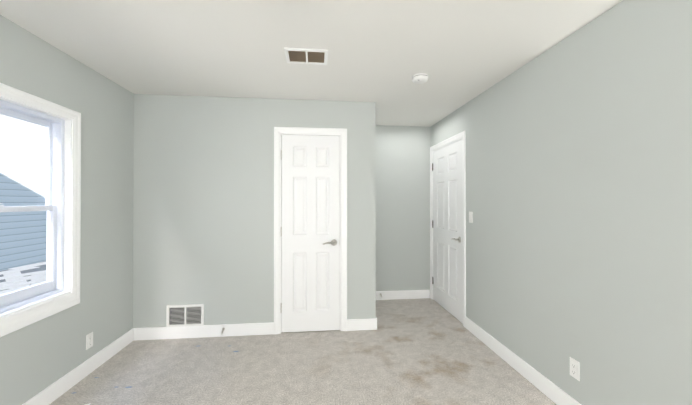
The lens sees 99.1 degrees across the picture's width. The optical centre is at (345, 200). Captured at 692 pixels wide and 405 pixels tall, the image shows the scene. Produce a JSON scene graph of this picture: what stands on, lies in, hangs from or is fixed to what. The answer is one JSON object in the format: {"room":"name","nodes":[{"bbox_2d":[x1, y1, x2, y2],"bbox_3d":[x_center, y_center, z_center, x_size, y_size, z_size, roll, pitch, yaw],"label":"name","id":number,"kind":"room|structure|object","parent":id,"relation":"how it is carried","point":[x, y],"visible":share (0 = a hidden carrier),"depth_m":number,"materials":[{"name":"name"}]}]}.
{"room":"empty bedroom","nodes":[
{"label":"empty bedroom","id":0,"kind":"room"},
{"bbox_2d":[0,15,133,404],"bbox_3d":[-1.918,0.148,0.618,0.140,2.407,4.815,0,0,-6],"label":"wall","id":1,"kind":"structure","parent":0,"point":[37,357],"depth_m":2.29,"materials":[{"name":"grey paint"}]},
{"bbox_2d":[0,83,80,336],"bbox_3d":[-2.019,0.054,1.721,0.152,1.429,0.984,0,0,-6],"label":"double-hung window","id":2,"kind":"structure","parent":1,"relation":"in","point":[53,207],"depth_m":2.08,"materials":[{"name":"white plastic"}]},
{"bbox_2d":[22,328,133,404],"bbox_3d":[-1.839,1.291,0.620,0.018,0.120,4.535,0,0,-6],"label":"baseboard","id":3,"kind":"structure","parent":1,"relation":"attached to","point":[62,385],"depth_m":2.21,"materials":[{"name":"white paint"}]},
{"bbox_2d":[86,332,92,349],"bbox_3d":[-2.017,1.104,2.321,0.009,0.115,0.070,0,0,-6],"label":"electrical outlet","id":4,"kind":"object","parent":1,"relation":"attached to","point":[89,340],"visible":1,"depth_m":2.31,"materials":[{"name":"white plastic"}]},
{"bbox_2d":[133,94,362,327],"bbox_3d":[-0.959,0.160,3.065,2.265,2.407,0.140,0,0,-6],"label":"wall","id":5,"kind":"structure","parent":0,"point":[203,203],"depth_m":2.96,"materials":[{"name":"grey paint"}]},
{"bbox_2d":[166,304,203,326],"bbox_3d":[-1.590,1.141,2.918,0.351,0.218,0.014,0,0,-6],"label":"air vent","id":6,"kind":"object","parent":5,"relation":"in","point":[184,315],"visible":1,"depth_m":2.92,"materials":[{"name":"white plastic"}]},
{"bbox_2d":[134,322,273,340],"bbox_3d":[-1.392,1.303,2.938,1.318,0.120,0.014,0,0,-6],"label":"baseboard","id":7,"kind":"structure","parent":5,"relation":"attached to","point":[148,333],"depth_m":2.93,"materials":[{"name":"white paint"}]},
{"bbox_2d":[280,135,339,332],"bbox_3d":[-0.367,0.339,3.045,0.609,2.030,0.094,0,0,-6],"label":"closet door","id":8,"kind":"structure","parent":5,"relation":"in","point":[310,273],"depth_m":3.06,"materials":[{"name":"white paint"}]},
{"bbox_2d":[274,127,346,334],"bbox_3d":[-0.370,0.332,3.124,0.649,2.064,0.140,0,0,-6],"label":"door frame","id":9,"kind":"structure","parent":5,"relation":"attached to","point":[281,134],"depth_m":3.08,"materials":[{"name":"white paint"}]},
{"bbox_2d":[347,317,376,330],"bbox_3d":[0.161,1.304,3.098,0.301,0.120,0.018,0,0,-6],"label":"baseboard","id":10,"kind":"structure","parent":5,"relation":"attached to","point":[352,324],"depth_m":3.09,"materials":[{"name":"white paint"}]},
{"bbox_2d":[49,298,555,404],"bbox_3d":[-0.214,1.405,1.250,3.660,0.100,5.740,0,0,-6],"label":"floor","id":11,"kind":"structure","parent":0,"point":[426,351],"depth_m":2.36,"materials":[{"name":"carpet"}]},
{"bbox_2d":[0,0,622,126],"bbox_3d":[-0.214,-1.102,1.263,3.660,0.100,5.740,0,0,-6],"label":"ceiling","id":12,"kind":"structure","parent":0,"point":[381,53],"depth_m":1.96,"materials":[{"name":"paint"}]},
{"bbox_2d":[284,47,327,64],"bbox_3d":[-0.284,-1.041,2.135,0.302,0.014,0.212,0,0,-6],"label":"ceiling vent","id":13,"kind":"object","parent":12,"relation":"in","point":[306,56],"visible":0.98,"depth_m":2.13,"materials":[{"name":"white plastic"}]},
{"bbox_2d":[412,73,427,83],"bbox_3d":[0.627,-1.024,2.493,0.136,0.044,0.136,0,0,-6],"label":"smoke detector","id":14,"kind":"object","parent":12,"relation":"attached to","point":[420,78],"visible":1,"depth_m":2.45,"materials":[{"name":"white plastic"}]},
{"bbox_2d":[363,102,375,318],"bbox_3d":[0.191,0.164,3.647,0.140,2.407,1.065,0,0,-6],"label":"wall","id":15,"kind":"structure","parent":0,"point":[369,209],"depth_m":3.12,"materials":[{"name":"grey paint"}]},
{"bbox_2d":[374,318,376,329],"bbox_3d":[0.277,1.306,3.557,0.014,0.120,0.909,0,0,-6],"label":"baseboard","id":16,"kind":"structure","parent":15,"relation":"attached to","point":[375,319],"depth_m":3.10,"materials":[{"name":"white paint"}]},
{"bbox_2d":[376,125,430,290],"bbox_3d":[0.768,0.166,4.171,1.115,2.407,0.140,0,0,-6],"label":"wall","id":17,"kind":"structure","parent":0,"point":[402,207],"depth_m":4.10,"materials":[{"name":"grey paint"}]},
{"bbox_2d":[376,290,429,299],"bbox_3d":[0.697,1.309,4.079,0.955,0.120,0.018,0,0,-6],"label":"baseboard","id":18,"kind":"structure","parent":17,"relation":"attached to","point":[402,294],"depth_m":4.08,"materials":[{"name":"white paint"}]},
{"bbox_2d":[431,0,691,404],"bbox_3d":[1.544,0.152,1.365,0.140,2.407,5.600,0,0,-6],"label":"wall","id":19,"kind":"structure","parent":0,"point":[579,190],"depth_m":1.71,"materials":[{"name":"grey paint"}]},
{"bbox_2d":[432,140,462,322],"bbox_3d":[1.230,0.342,3.657,0.094,2.030,0.824,0,0,-6],"label":"door","id":20,"kind":"structure","parent":19,"relation":"in","point":[447,227],"depth_m":3.59,"materials":[{"name":"white paint"}]},
{"bbox_2d":[430,131,465,326],"bbox_3d":[1.302,0.319,3.659,0.157,2.136,0.966,0,0,-6],"label":"door frame","id":21,"kind":"structure","parent":19,"relation":"attached to","point":[462,135],"depth_m":3.24,"materials":[{"name":"white paint"}]},
{"bbox_2d":[469,212,472,222],"bbox_3d":[1.294,0.174,3.064,0.012,0.115,0.070,0,0,-6],"label":"switch plate","id":22,"kind":"object","parent":19,"relation":"attached to","point":[470,217],"visible":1,"depth_m":3.05,"materials":[{"name":"white plastic"}]},
{"bbox_2d":[465,316,580,404],"bbox_3d":[1.508,1.293,0.936,0.018,0.120,4.484,0,0,-6],"label":"baseboard","id":23,"kind":"structure","parent":19,"relation":"attached to","point":[548,388],"depth_m":2.27,"materials":[{"name":"white paint"}]},
{"bbox_2d":[570,357,579,380],"bbox_3d":[1.421,1.048,1.834,0.009,0.115,0.070,0,0,-6],"label":"electrical outlet","id":24,"kind":"object","parent":19,"relation":"attached to","point":[574,368],"visible":1,"depth_m":1.82,"materials":[{"name":"white plastic"}]},
{"label":"outside","id":25,"kind":"structure","parent":0,"visible":0},
{"bbox_2d":[0,261,45,290],"bbox_3d":[-3.757,1.176,0.558,3.510,0.050,30.000,0,0,-6],"label":"roof","id":26,"kind":"structure","parent":25,"point":[40,268],"depth_m":4.94,"materials":[{"name":"black"}]},
{"bbox_2d":[0,262,45,294],"bbox_3d":[-4.105,1.147,4.865,3.127,0.050,6.687,0,0,-6],"label":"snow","id":27,"kind":"structure","parent":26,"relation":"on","point":[15,285],"depth_m":4.30,"materials":[{"name":"white snow"}]},
{"bbox_2d":[0,114,46,270],"bbox_3d":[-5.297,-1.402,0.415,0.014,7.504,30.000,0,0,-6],"label":"window glass","id":28,"kind":"object","parent":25,"point":[36,157],"depth_m":5.27,"materials":[{"name":"clear glass"}]}
]}

